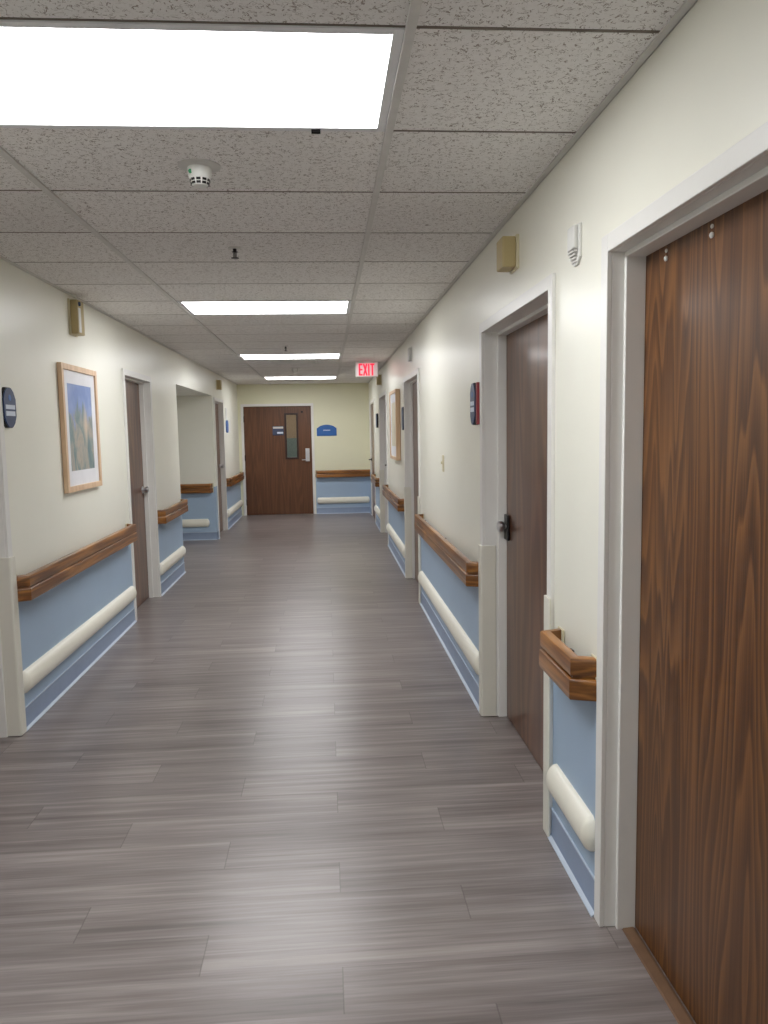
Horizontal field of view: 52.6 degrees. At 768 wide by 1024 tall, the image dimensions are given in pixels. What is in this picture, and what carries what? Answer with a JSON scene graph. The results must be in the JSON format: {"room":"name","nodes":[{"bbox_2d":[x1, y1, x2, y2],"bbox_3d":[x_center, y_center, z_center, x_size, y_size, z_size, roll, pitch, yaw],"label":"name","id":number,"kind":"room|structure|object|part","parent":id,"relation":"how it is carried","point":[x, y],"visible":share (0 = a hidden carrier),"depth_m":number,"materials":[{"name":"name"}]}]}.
{"room":"hospital interior","nodes":[
{"label":"hospital interior","id":0,"kind":"room"},
{"bbox_2d":[0,259,239,574],"bbox_3d":[-2.110,-0.317,5.203,0.200,2.690,18.700,-1,6,-4],"label":"wall","id":1,"kind":"structure","parent":0,"point":[48,524],"depth_m":4.97,"materials":[{"name":"beige paint"}]},
{"bbox_2d":[0,375,12,737],"bbox_3d":[-1.932,0.189,3.302,0.173,2.070,1.300,-1,6,-4],"label":"door frame","id":2,"kind":"structure","parent":1,"relation":"in","point":[5,526],"depth_m":3.90,"materials":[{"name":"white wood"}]},
{"bbox_2d":[0,556,26,735],"bbox_3d":[-1.921,0.689,3.985,0.098,0.926,0.069,-1,6,-4],"label":"guard","id":3,"kind":"object","parent":2,"relation":"attached to","point":[9,609],"visible":1,"depth_m":3.96,"materials":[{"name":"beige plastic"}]},
{"bbox_2d":[1,387,16,427],"bbox_3d":[-1.914,-0.531,3.961,0.024,0.205,0.158,-1,6,-4],"label":"room sign","id":4,"kind":"object","parent":1,"relation":"attached to","point":[8,398],"visible":1,"depth_m":3.94,"materials":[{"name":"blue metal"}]},
{"bbox_2d":[67,298,84,336],"bbox_3d":[-1.986,-1.257,5.035,0.070,0.227,0.142,-1,6,-4],"label":"light","id":5,"kind":"object","parent":1,"relation":"attached to","point":[75,307],"visible":1,"depth_m":4.98,"materials":[{"name":"beige plastic"}]},
{"bbox_3d":[-2.015,-1.256,5.033,0.012,0.227,0.142,-1,6,-4],"label":"plate","id":6,"kind":"part","parent":5,"relation":"part of","materials":[{"name":"beige plastic"}]},
{"bbox_2d":[16,523,136,601],"bbox_3d":[-1.948,0.277,5.134,0.085,0.138,2.342,-1,6,-4],"label":"handrail","id":7,"kind":"object","parent":1,"relation":"attached to","point":[31,585],"visible":0.86,"depth_m":4.65,"materials":[{"name":"brown wood"}]},
{"bbox_2d":[57,362,101,492],"bbox_3d":[-1.994,-0.550,5.122,0.028,0.800,0.730,-1,6,-4],"label":"framed picture","id":8,"kind":"object","parent":1,"relation":"attached to","point":[77,386],"visible":1,"depth_m":5.07,"materials":[{"name":"white paper"}]},
{"bbox_2d":[67,383,94,470],"bbox_3d":[-2.001,-0.556,5.121,0.013,0.552,0.494,-1,6,-4],"label":"print","id":9,"kind":"object","parent":8,"relation":"attached to","point":[79,395],"depth_m":5.11},
{"bbox_2d":[23,586,136,693],"bbox_3d":[-1.961,0.779,5.228,0.040,0.121,2.365,-1,6,-4],"label":"rail","id":10,"kind":"object","parent":1,"relation":"attached to","point":[33,674],"visible":0.85,"depth_m":4.81,"materials":[{"name":"beige plastic"}]},
{"bbox_2d":[18,482,240,706],"bbox_3d":[-1.992,0.633,5.309,0.003,0.775,18.700,-1,6,-4],"label":"wainscot panel","id":11,"kind":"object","parent":1,"relation":"attached to","point":[45,620],"depth_m":5.06,"materials":[{"name":"blue paint"}]},
{"bbox_2d":[25,510,242,731],"bbox_3d":[-1.977,0.961,5.343,0.023,0.116,18.700,-1,6,-4],"label":"baseboard","id":12,"kind":"structure","parent":1,"relation":"attached to","point":[51,694],"depth_m":5.10,"materials":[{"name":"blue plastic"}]},
{"bbox_2d":[121,368,160,620],"bbox_3d":[-2.191,-0.172,6.827,0.165,2.070,1.005,-1,6,-4],"label":"door","id":13,"kind":"structure","parent":1,"relation":"in","point":[136,387],"depth_m":7.17,"materials":[{"name":"brown wood"}]},
{"bbox_3d":[-2.211,-0.206,7.209,0.058,0.064,0.064,-1,6,-4],"label":"handle","id":14,"kind":"part","parent":13,"relation":"part of","materials":[{"name":"silver metal"}]},
{"bbox_2d":[157,499,187,523],"bbox_3d":[-2.162,-0.015,7.997,0.085,0.138,1.262,-1,6,-4],"label":"handrail","id":15,"kind":"object","parent":1,"relation":"attached to","point":[168,514],"visible":0.99,"depth_m":7.73,"materials":[{"name":"brown wood"}]},
{"bbox_2d":[160,546,185,574],"bbox_3d":[-2.172,0.491,8.043,0.040,0.121,1.220,-1,6,-4],"label":"rail","id":16,"kind":"object","parent":1,"relation":"attached to","point":[166,564],"visible":0.99,"depth_m":7.89,"materials":[{"name":"beige plastic"}]},
{"bbox_2d":[216,380,221,389],"bbox_3d":[-2.485,-1.914,11.715,0.070,0.152,0.127,-1,6,-4],"label":"light","id":17,"kind":"object","parent":1,"relation":"attached to","point":[218,382],"visible":1,"depth_m":11.66,"materials":[{"name":"beige plastic"}]},
{"bbox_2d":[213,397,227,536],"bbox_3d":[-2.571,-0.690,11.904,0.165,2.070,1.000,-1,6,-4],"label":"door","id":18,"kind":"structure","parent":1,"relation":"in","point":[218,403],"depth_m":12.28,"materials":[{"name":"brown wood"}]},
{"bbox_2d":[225,408,228,432],"bbox_3d":[-2.573,-1.501,12.738,0.020,0.400,0.200,-1,6,-4],"label":"room sign","id":19,"kind":"object","parent":1,"relation":"attached to","point":[227,425],"visible":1,"depth_m":12.70,"materials":[{"name":"blue plastic"}]},
{"bbox_2d":[226,472,243,486],"bbox_3d":[-2.573,-0.578,13.503,0.085,0.138,2.042,-1,6,-4],"label":"handrail","id":20,"kind":"object","parent":1,"relation":"attached to","point":[239,477],"visible":1,"depth_m":13.01,"materials":[{"name":"brown wood"}]},
{"bbox_2d":[227,500,242,516],"bbox_3d":[-2.582,-0.070,13.539,0.040,0.121,2.060,-1,6,-4],"label":"rail","id":21,"kind":"object","parent":1,"relation":"attached to","point":[238,504],"visible":1,"depth_m":13.33,"materials":[{"name":"beige plastic"}]},
{"bbox_2d":[176,390,196,395],"bbox_3d":[-3.222,-1.563,9.760,1.300,0.100,2.680,-1,6,-4],"label":"ceiling","id":22,"kind":"structure","parent":0,"point":[178,393],"depth_m":10.70,"materials":[{"name":"beige paint"}]},
{"bbox_2d":[176,396,200,483],"bbox_3d":[-3.284,-0.776,9.836,1.450,2.690,2.980,-1,6,-4],"label":"wall","id":23,"kind":"structure","parent":0,"point":[187,406],"depth_m":11.20,"materials":[{"name":"beige paint"}]},
{"bbox_2d":[182,519,209,527],"bbox_3d":[-3.228,0.176,11.265,1.380,0.121,0.040,-1,6,-4],"label":"rail","id":24,"kind":"object","parent":23,"relation":"attached to","point":[185,522],"visible":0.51,"depth_m":11.29,"materials":[{"name":"beige plastic"}]},
{"bbox_2d":[180,483,213,493],"bbox_3d":[-3.175,-0.329,11.197,1.412,0.138,0.085,-1,6,-4],"label":"handrail","id":25,"kind":"object","parent":23,"relation":"attached to","point":[185,488],"visible":0.47,"depth_m":11.19,"materials":[{"name":"brown wood"}]},
{"bbox_2d":[181,487,216,532],"bbox_3d":[-3.092,0.172,9.947,1.500,0.775,2.680,-1,6,-4],"label":"trim","id":26,"kind":"structure","parent":23,"relation":"attached to","point":[200,505],"depth_m":11.30,"materials":[{"name":"blue plastic"}]},
{"bbox_2d":[183,532,216,540],"bbox_3d":[-3.185,0.365,11.299,1.500,0.116,0.023,-1,6,-4],"label":"baseboard","id":27,"kind":"structure","parent":23,"relation":"attached to","point":[189,536],"depth_m":11.34,"materials":[{"name":"blue rubber"}]},
{"bbox_2d":[237,383,369,515],"bbox_3d":[-2.388,-1.283,14.588,5.800,2.690,0.160,-1,6,-4],"label":"wall","id":28,"kind":"structure","parent":0,"point":[343,406],"depth_m":14.56,"materials":[{"name":"yellow paint"}]},
{"bbox_2d":[240,403,315,515],"bbox_3d":[-1.977,-0.985,14.613,1.344,2.078,0.212,-1,6,-4],"label":"door","id":29,"kind":"structure","parent":28,"relation":"in","point":[279,470],"depth_m":14.58,"materials":[{"name":"brown wood veneer"},{"name":"white enamel"},{"name":"clear glass"}]},
{"bbox_2d":[272,426,283,434],"bbox_3d":[-1.976,-1.518,14.525,0.208,0.170,0.008,-1,6,-4],"label":"door sign","id":30,"kind":"object","parent":29,"relation":"attached to","point":[277,430],"visible":1,"depth_m":14.52,"materials":[{"name":"plastic"}]},
{"bbox_3d":[-1.729,-1.419,14.551,0.253,0.860,0.012,-1,6,-4],"label":"window moulding","id":31,"kind":"part","parent":29,"relation":"part of","materials":[{"name":"brown wood"}]},
{"bbox_2d":[317,425,336,435],"bbox_3d":[-1.075,-1.532,14.574,0.370,0.208,0.014,-1,6,-4],"label":"wall sign","id":32,"kind":"object","parent":28,"relation":"attached to","point":[324,430],"visible":1,"depth_m":14.57,"materials":[{"name":"blue plastic"}]},
{"bbox_2d":[315,469,369,477],"bbox_3d":[-0.781,-0.727,14.642,1.034,0.138,0.085,-1,6,-4],"label":"handrail","id":33,"kind":"object","parent":28,"relation":"attached to","point":[365,472],"visible":1,"depth_m":14.61,"materials":[{"name":"brown wood"}]},
{"bbox_2d":[316,477,370,507],"bbox_3d":[-0.770,-0.362,14.721,1.026,0.775,0.003,-1,6,-4],"label":"wainscot panel","id":34,"kind":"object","parent":28,"relation":"attached to","point":[329,486],"depth_m":14.72,"materials":[{"name":"blue paint"}]},
{"bbox_2d":[317,496,369,503],"bbox_3d":[-0.765,-0.223,14.714,0.998,0.121,0.040,-1,6,-4],"label":"rail","id":35,"kind":"object","parent":28,"relation":"attached to","point":[365,499],"visible":1,"depth_m":14.70,"materials":[{"name":"beige plastic"}]},
{"bbox_2d":[317,507,369,513],"bbox_3d":[-0.772,-0.033,14.745,1.009,0.116,0.023,-1,6,-4],"label":"baseboard","id":36,"kind":"structure","parent":28,"relation":"attached to","point":[331,510],"depth_m":14.75,"materials":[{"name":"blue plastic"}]},
{"bbox_2d":[0,0,685,384],"bbox_3d":[-0.814,-1.445,5.184,2.430,0.016,18.688,-1,6,-4],"label":"ceiling","id":37,"kind":"structure","parent":0,"point":[456,79],"depth_m":2.85,"materials":[{"name":"tile"}]},
{"bbox_2d":[177,158,220,187],"bbox_3d":[-0.628,-1.145,2.648,0.144,0.068,0.144,-1,6,-4],"label":"smoke detector","id":38,"kind":"object","parent":37,"relation":"attached to","point":[199,171],"visible":1,"depth_m":2.62,"materials":[{"name":"white plastic"}]},
{"bbox_3d":[-0.628,-1.174,2.645,0.144,0.009,0.144,-1,6,-4],"label":"plate","id":39,"kind":"part","parent":38,"relation":"part of","materials":[{"name":"white plastic"}]},
{"bbox_2d":[0,19,404,133],"bbox_3d":[-0.571,-1.148,2.017,1.195,0.094,0.606,-1,6,-4],"label":"ceiling light","id":40,"kind":"object","parent":37,"relation":"attached to","point":[54,74],"visible":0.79,"depth_m":1.99,"materials":[{"name":"white plastic"}]},
{"bbox_2d":[0,0,422,384],"bbox_3d":[-0.807,-1.449,5.184,1.244,0.039,18.700,-1,6,-4],"label":"ceiling grid","id":41,"kind":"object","parent":37,"relation":"attached to","point":[415,5],"depth_m":2.76,"materials":[{"name":"grey metal"}]},
{"bbox_2d":[228,246,240,258],"bbox_3d":[-0.732,-1.272,3.817,0.068,0.052,0.068,-1,6,-4],"label":"sprinkler","id":42,"kind":"object","parent":37,"relation":"attached to","point":[234,248],"visible":1,"depth_m":3.81,"materials":[{"name":"black metal"}]},
{"bbox_2d":[177,300,351,314],"bbox_3d":[-0.843,-1.524,5.648,1.195,0.085,0.606,-1,6,-4],"label":"ceiling light","id":43,"kind":"object","parent":37,"relation":"attached to","point":[294,306],"visible":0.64,"depth_m":5.65,"materials":[{"name":"white plastic"}]},
{"bbox_2d":[237,353,340,359],"bbox_3d":[-1.114,-1.895,9.279,1.195,0.085,0.606,-1,6,-4],"label":"ceiling light","id":44,"kind":"object","parent":37,"relation":"attached to","point":[337,355],"visible":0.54,"depth_m":9.30,"materials":[{"name":"white plastic"}]},
{"bbox_2d":[241,354,338,358],"bbox_3d":[-1.113,-1.861,9.282,1.144,0.005,0.558,-1,6,-4],"label":"diffuser","id":45,"kind":"object","parent":44,"relation":"attached to","point":[244,356],"depth_m":9.29,"materials":[{"name":"white plastic"}]},
{"bbox_2d":[269,359,314,363],"bbox_3d":[-1.158,-1.912,9.889,0.560,0.012,0.560,-1,6,-4],"label":"ceiling vent","id":46,"kind":"object","parent":37,"relation":"in","point":[273,361],"visible":1,"depth_m":9.83,"materials":[{"name":"white metal"}]},
{"bbox_2d":[290,368,299,372],"bbox_3d":[-1.250,-1.992,10.942,0.144,0.068,0.144,-1,6,-4],"label":"smoke detector","id":47,"kind":"object","parent":37,"relation":"attached to","point":[295,370],"visible":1,"depth_m":10.91,"materials":[{"name":"white plastic"}]},
{"bbox_2d":[263,376,336,379],"bbox_3d":[-1.385,-2.266,12.910,1.195,0.085,0.606,-1,6,-4],"label":"ceiling light","id":48,"kind":"object","parent":37,"relation":"attached to","point":[307,377],"visible":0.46,"depth_m":12.96,"materials":[{"name":"white plastic"}]},
{"bbox_2d":[265,377,334,378],"bbox_3d":[-1.385,-2.232,12.913,1.144,0.005,0.558,-1,6,-4],"label":"diffuser","id":49,"kind":"object","parent":48,"relation":"attached to","point":[265,377],"depth_m":12.96,"materials":[{"name":"white plastic"}]},
{"bbox_2d":[0,17,659,383],"bbox_3d":[-0.827,-1.470,5.347,2.398,0.031,18.310,-1,6,-4],"label":"trim","id":50,"kind":"structure","parent":37,"relation":"attached to","point":[3,18],"depth_m":2.37,"materials":[{"name":"grey metal"}]},
{"bbox_2d":[355,361,377,376],"bbox_3d":[-0.223,-1.847,10.026,0.290,0.205,0.060,-1,6,-4],"label":"exit sign","id":51,"kind":"object","parent":37,"relation":"hanging from","point":[364,368],"visible":1,"depth_m":10.00,"materials":[{"name":"white plastic"}]},
{"bbox_2d":[0,513,695,1023],"bbox_3d":[-1.577,0.903,6.879,6.200,0.100,22.100,-1,6,-4],"label":"floor","id":52,"kind":"structure","parent":0,"point":[279,796],"depth_m":3.02,"materials":[{"name":"grey laminate"}]},
{"bbox_2d":[622,927,694,1023],"bbox_3d":[0.792,1.333,1.798,0.041,0.006,1.176,-1,6,-4],"label":"threshold strip","id":53,"kind":"object","parent":52,"relation":"on","point":[667,992],"visible":1,"depth_m":2.16,"materials":[{"name":"brown wood"}]},
{"bbox_2d":[368,0,767,656],"bbox_3d":[0.520,-0.382,5.393,0.200,2.690,18.700,-1,6,-4],"label":"wall","id":54,"kind":"structure","parent":0,"point":[703,89],"depth_m":2.50,"materials":[{"name":"beige paint"}]},
{"bbox_2d":[0,0,697,384],"bbox_3d":[-0.814,-1.445,5.184,2.438,0.026,18.700,-1,6,-4],"label":"trim","id":55,"kind":"structure","parent":54,"relation":"attached to","point":[687,5],"depth_m":2.59,"materials":[{"name":"grey metal"}]},
{"bbox_2d":[369,399,375,521],"bbox_3d":[-0.140,-0.911,13.625,0.206,2.070,1.180,-1,6,-4],"label":"door","id":56,"kind":"structure","parent":54,"relation":"in","point":[372,412],"depth_m":13.79,"materials":[{"name":"white paint"}]},
{"bbox_2d":[371,474,379,486],"bbox_3d":[-0.134,-0.510,12.437,0.085,0.138,1.212,-1,6,-4],"label":"handrail","id":57,"kind":"object","parent":54,"relation":"attached to","point":[375,481],"visible":0.82,"depth_m":12.05,"materials":[{"name":"brown wood"}]},
{"bbox_2d":[374,505,379,517],"bbox_3d":[-0.106,-0.004,12.481,0.040,0.121,1.200,-1,6,-4],"label":"rail","id":58,"kind":"object","parent":54,"relation":"attached to","point":[377,510],"visible":0.95,"depth_m":12.41,"materials":[{"name":"beige plastic"}]},
{"bbox_2d":[376,413,378,427],"bbox_3d":[-0.108,-1.427,12.143,0.030,0.220,0.200,-1,6,-4],"label":"room sign","id":59,"kind":"object","parent":54,"relation":"attached to","point":[377,424],"visible":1,"depth_m":12.05,"materials":[{"name":"black metal"}]},
{"bbox_2d":[376,374,381,384],"bbox_3d":[-0.072,-1.902,11.191,0.070,0.152,0.127,-1,6,-4],"label":"light","id":60,"kind":"object","parent":54,"relation":"attached to","point":[379,378],"visible":0.88,"depth_m":11.13,"materials":[{"name":"beige plastic"}]},
{"bbox_2d":[379,390,388,543],"bbox_3d":[0.074,-0.652,11.087,0.173,2.070,1.380,-1,6,-4],"label":"door","id":61,"kind":"structure","parent":54,"relation":"in","point":[383,441],"depth_m":11.65,"materials":[{"name":"brown wood"}]},
{"bbox_2d":[379,470,384,531],"bbox_3d":[-0.027,-0.165,11.800,0.070,0.951,0.069,-1,6,-4],"label":"guard","id":62,"kind":"object","parent":61,"relation":"attached to","point":[381,472],"visible":1,"depth_m":11.77,"materials":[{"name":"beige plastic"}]},
{"bbox_2d":[382,485,403,511],"bbox_3d":[0.102,-0.186,9.267,0.085,0.138,2.302,-1,6,-4],"label":"handrail","id":63,"kind":"object","parent":54,"relation":"attached to","point":[398,503],"visible":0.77,"depth_m":8.68,"materials":[{"name":"brown wood"}]},
{"bbox_2d":[389,389,400,460],"bbox_3d":[0.124,-0.995,8.909,0.050,0.780,0.840,-1,6,-4],"label":"framed picture","id":64,"kind":"object","parent":54,"relation":"attached to","point":[394,396],"visible":1,"depth_m":8.72,"materials":[{"name":"brown wood"}]},
{"bbox_2d":[391,402,395,445],"bbox_3d":[0.130,-1.003,8.909,0.035,0.495,0.570,-1,6,-4],"label":"print","id":65,"kind":"object","parent":64,"relation":"attached to","point":[393,419],"depth_m":8.96},
{"bbox_2d":[386,523,404,557],"bbox_3d":[0.132,0.321,9.306,0.040,0.121,2.300,-1,6,-4],"label":"rail","id":66,"kind":"object","parent":54,"relation":"attached to","point":[392,533],"visible":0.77,"depth_m":9.02,"materials":[{"name":"beige plastic"}]},
{"bbox_2d":[401,407,403,429],"bbox_3d":[0.200,-0.973,8.100,0.020,0.240,0.160,-1,6,-4],"label":"room sign","id":67,"kind":"object","parent":54,"relation":"attached to","point":[402,410],"visible":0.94,"depth_m":8.05,"materials":[{"name":"black metal"}]},
{"bbox_2d":[408,346,411,362],"bbox_3d":[0.242,-1.472,7.276,0.030,0.140,0.120,-1,6,-4],"label":"light","id":68,"kind":"object","parent":54,"relation":"attached to","point":[410,348],"visible":1,"depth_m":7.23,"materials":[{"name":"white plastic"}]},
{"bbox_2d":[403,368,421,595],"bbox_3d":[0.343,-0.278,7.431,0.165,2.070,1.250,-1,6,-4],"label":"door frame","id":69,"kind":"structure","parent":54,"relation":"in","point":[411,390],"depth_m":7.91,"materials":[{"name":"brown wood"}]},
{"bbox_2d":[404,487,411,577],"bbox_3d":[0.251,0.215,8.080,0.070,0.951,0.069,-1,6,-4],"label":"guard","id":70,"kind":"object","parent":69,"relation":"attached to","point":[407,490],"visible":1,"depth_m":8.05,"materials":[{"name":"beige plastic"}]},
{"bbox_2d":[417,496,420,602],"bbox_3d":[0.340,0.337,6.888,0.070,0.951,0.069,-1,6,-4],"label":"guard","id":71,"kind":"object","parent":69,"relation":"attached to","point":[417,496],"visible":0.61,"depth_m":6.87,"materials":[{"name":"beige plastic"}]},
{"bbox_2d":[441,455,443,471],"bbox_3d":[0.408,-0.341,5.449,0.018,0.116,0.074,-1,6,-4],"label":"light switch","id":72,"kind":"object","parent":54,"relation":"attached to","point":[442,461],"visible":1,"depth_m":5.44,"materials":[{"name":"beige plastic"}]},
{"bbox_2d":[442,455,443,471],"bbox_3d":[0.414,-0.341,5.449,0.006,0.116,0.074,-1,6,-4],"label":"switch plate","id":73,"kind":"object","parent":72,"relation":"attached to","point":[442,455],"depth_m":5.42,"materials":[{"name":"beige plastic"}]},
{"bbox_2d":[414,514,477,586],"bbox_3d":[0.391,0.209,5.403,0.085,0.138,2.532,-1,6,-4],"label":"handrail","id":74,"kind":"object","parent":54,"relation":"attached to","point":[466,570],"visible":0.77,"depth_m":4.78,"materials":[{"name":"brown wood"}]},
{"bbox_2d":[418,571,478,674],"bbox_3d":[0.413,0.706,5.536,0.040,0.121,2.660,-1,6,-4],"label":"rail","id":75,"kind":"object","parent":54,"relation":"attached to","point":[468,648],"visible":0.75,"depth_m":5.03,"materials":[{"name":"beige plastic"}]},
{"bbox_2d":[470,382,479,424],"bbox_3d":[0.489,-0.580,4.175,0.028,0.225,0.167,-1,6,-4],"label":"room sign","id":76,"kind":"object","parent":54,"relation":"attached to","point":[475,387],"visible":0.95,"depth_m":4.13,"materials":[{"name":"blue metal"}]},
{"bbox_3d":[0.497,-0.573,4.107,0.021,0.221,0.030,-1,6,-4],"label":"red plate","id":77,"kind":"part","parent":76,"relation":"part of","materials":[{"name":"plastic"}]},
{"bbox_2d":[370,506,593,916],"bbox_3d":[0.431,0.901,5.517,0.023,0.116,18.700,-1,6,-4],"label":"baseboard","id":78,"kind":"structure","parent":54,"relation":"attached to","point":[577,869],"depth_m":2.87,"materials":[{"name":"blue plastic"}]},
{"bbox_2d":[370,472,595,874],"bbox_3d":[0.435,0.573,5.484,0.003,0.775,18.700,-1,6,-4],"label":"wainscot","id":79,"kind":"structure","parent":54,"relation":"attached to","point":[574,721],"depth_m":2.81,"materials":[{"name":"blue paint"}]},
{"bbox_2d":[478,544,495,715],"bbox_3d":[0.551,0.631,4.148,0.082,0.921,0.069,-1,6,-4],"label":"guard","id":80,"kind":"object","parent":54,"relation":"attached to","point":[486,555],"visible":1,"depth_m":4.12,"materials":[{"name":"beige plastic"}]},
{"bbox_2d":[497,234,518,273],"bbox_3d":[0.520,-1.085,3.275,0.070,0.137,0.127,-1,6,-4],"label":"light","id":81,"kind":"object","parent":54,"relation":"attached to","point":[507,246],"visible":1,"depth_m":3.22,"materials":[{"name":"beige plastic"}]},
{"bbox_3d":[0.549,-1.086,3.277,0.012,0.137,0.127,-1,6,-4],"label":"plate","id":82,"kind":"part","parent":81,"relation":"part of","materials":[{"name":"beige plastic"}]},
{"bbox_2d":[479,273,555,833],"bbox_3d":[0.643,0.126,3.473,0.173,2.070,1.300,-1,6,-4],"label":"door","id":83,"kind":"structure","parent":54,"relation":"in","point":[517,343],"depth_m":3.72,"materials":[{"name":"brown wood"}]},
{"bbox_3d":[0.614,0.075,4.022,0.058,0.064,0.064,-1,6,-4],"label":"handle","id":84,"kind":"part","parent":83,"relation":"part of","materials":[{"name":"silver metal"}]},
{"bbox_3d":[0.636,0.079,4.024,0.014,0.132,0.076,-1,6,-4],"label":"lock plate","id":85,"kind":"part","parent":83,"relation":"part of","materials":[{"name":"black metal"}]},
{"bbox_2d":[543,595,550,836],"bbox_3d":[0.638,0.763,2.907,0.070,0.911,0.069,-1,6,-4],"label":"guard","id":86,"kind":"object","parent":83,"relation":"attached to","point":[547,601],"visible":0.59,"depth_m":2.90,"materials":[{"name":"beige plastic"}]},
{"bbox_2d":[539,626,596,701],"bbox_3d":[0.602,0.497,2.575,0.085,0.138,0.416,-1,6,-4],"label":"handrail","id":87,"kind":"object","parent":54,"relation":"attached to","point":[575,675],"visible":0.88,"depth_m":2.44,"materials":[{"name":"brown wood"}]},
{"bbox_3d":[0.626,0.478,2.752,0.005,0.137,0.066,-1,6,-4],"label":"plate","id":88,"kind":"part","parent":87,"relation":"part of","materials":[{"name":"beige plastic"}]},
{"bbox_3d":[0.652,0.514,2.404,0.005,0.137,0.066,-1,6,-4],"label":"plate","id":89,"kind":"part","parent":87,"relation":"part of","materials":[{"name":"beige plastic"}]},
{"bbox_2d":[546,763,594,851],"bbox_3d":[0.628,1.000,2.656,0.040,0.121,0.450,-1,6,-4],"label":"rail","id":90,"kind":"object","parent":54,"relation":"attached to","point":[582,821],"visible":0.91,"depth_m":2.58,"materials":[{"name":"beige plastic"}]},
{"bbox_2d":[567,222,581,266],"bbox_3d":[0.606,-0.849,2.478,0.025,0.124,0.084,-1,6,-4],"label":"fire alarm","id":91,"kind":"object","parent":54,"relation":"attached to","point":[574,233],"visible":1,"depth_m":2.45,"materials":[{"name":"white plastic"}]},
{"bbox_2d":[594,121,767,1023],"bbox_3d":[0.771,0.307,1.699,0.165,2.070,1.295,-1,6,-4],"label":"door","id":92,"kind":"structure","parent":54,"relation":"in","point":[681,785],"depth_m":1.97,"materials":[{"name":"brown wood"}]}
]}

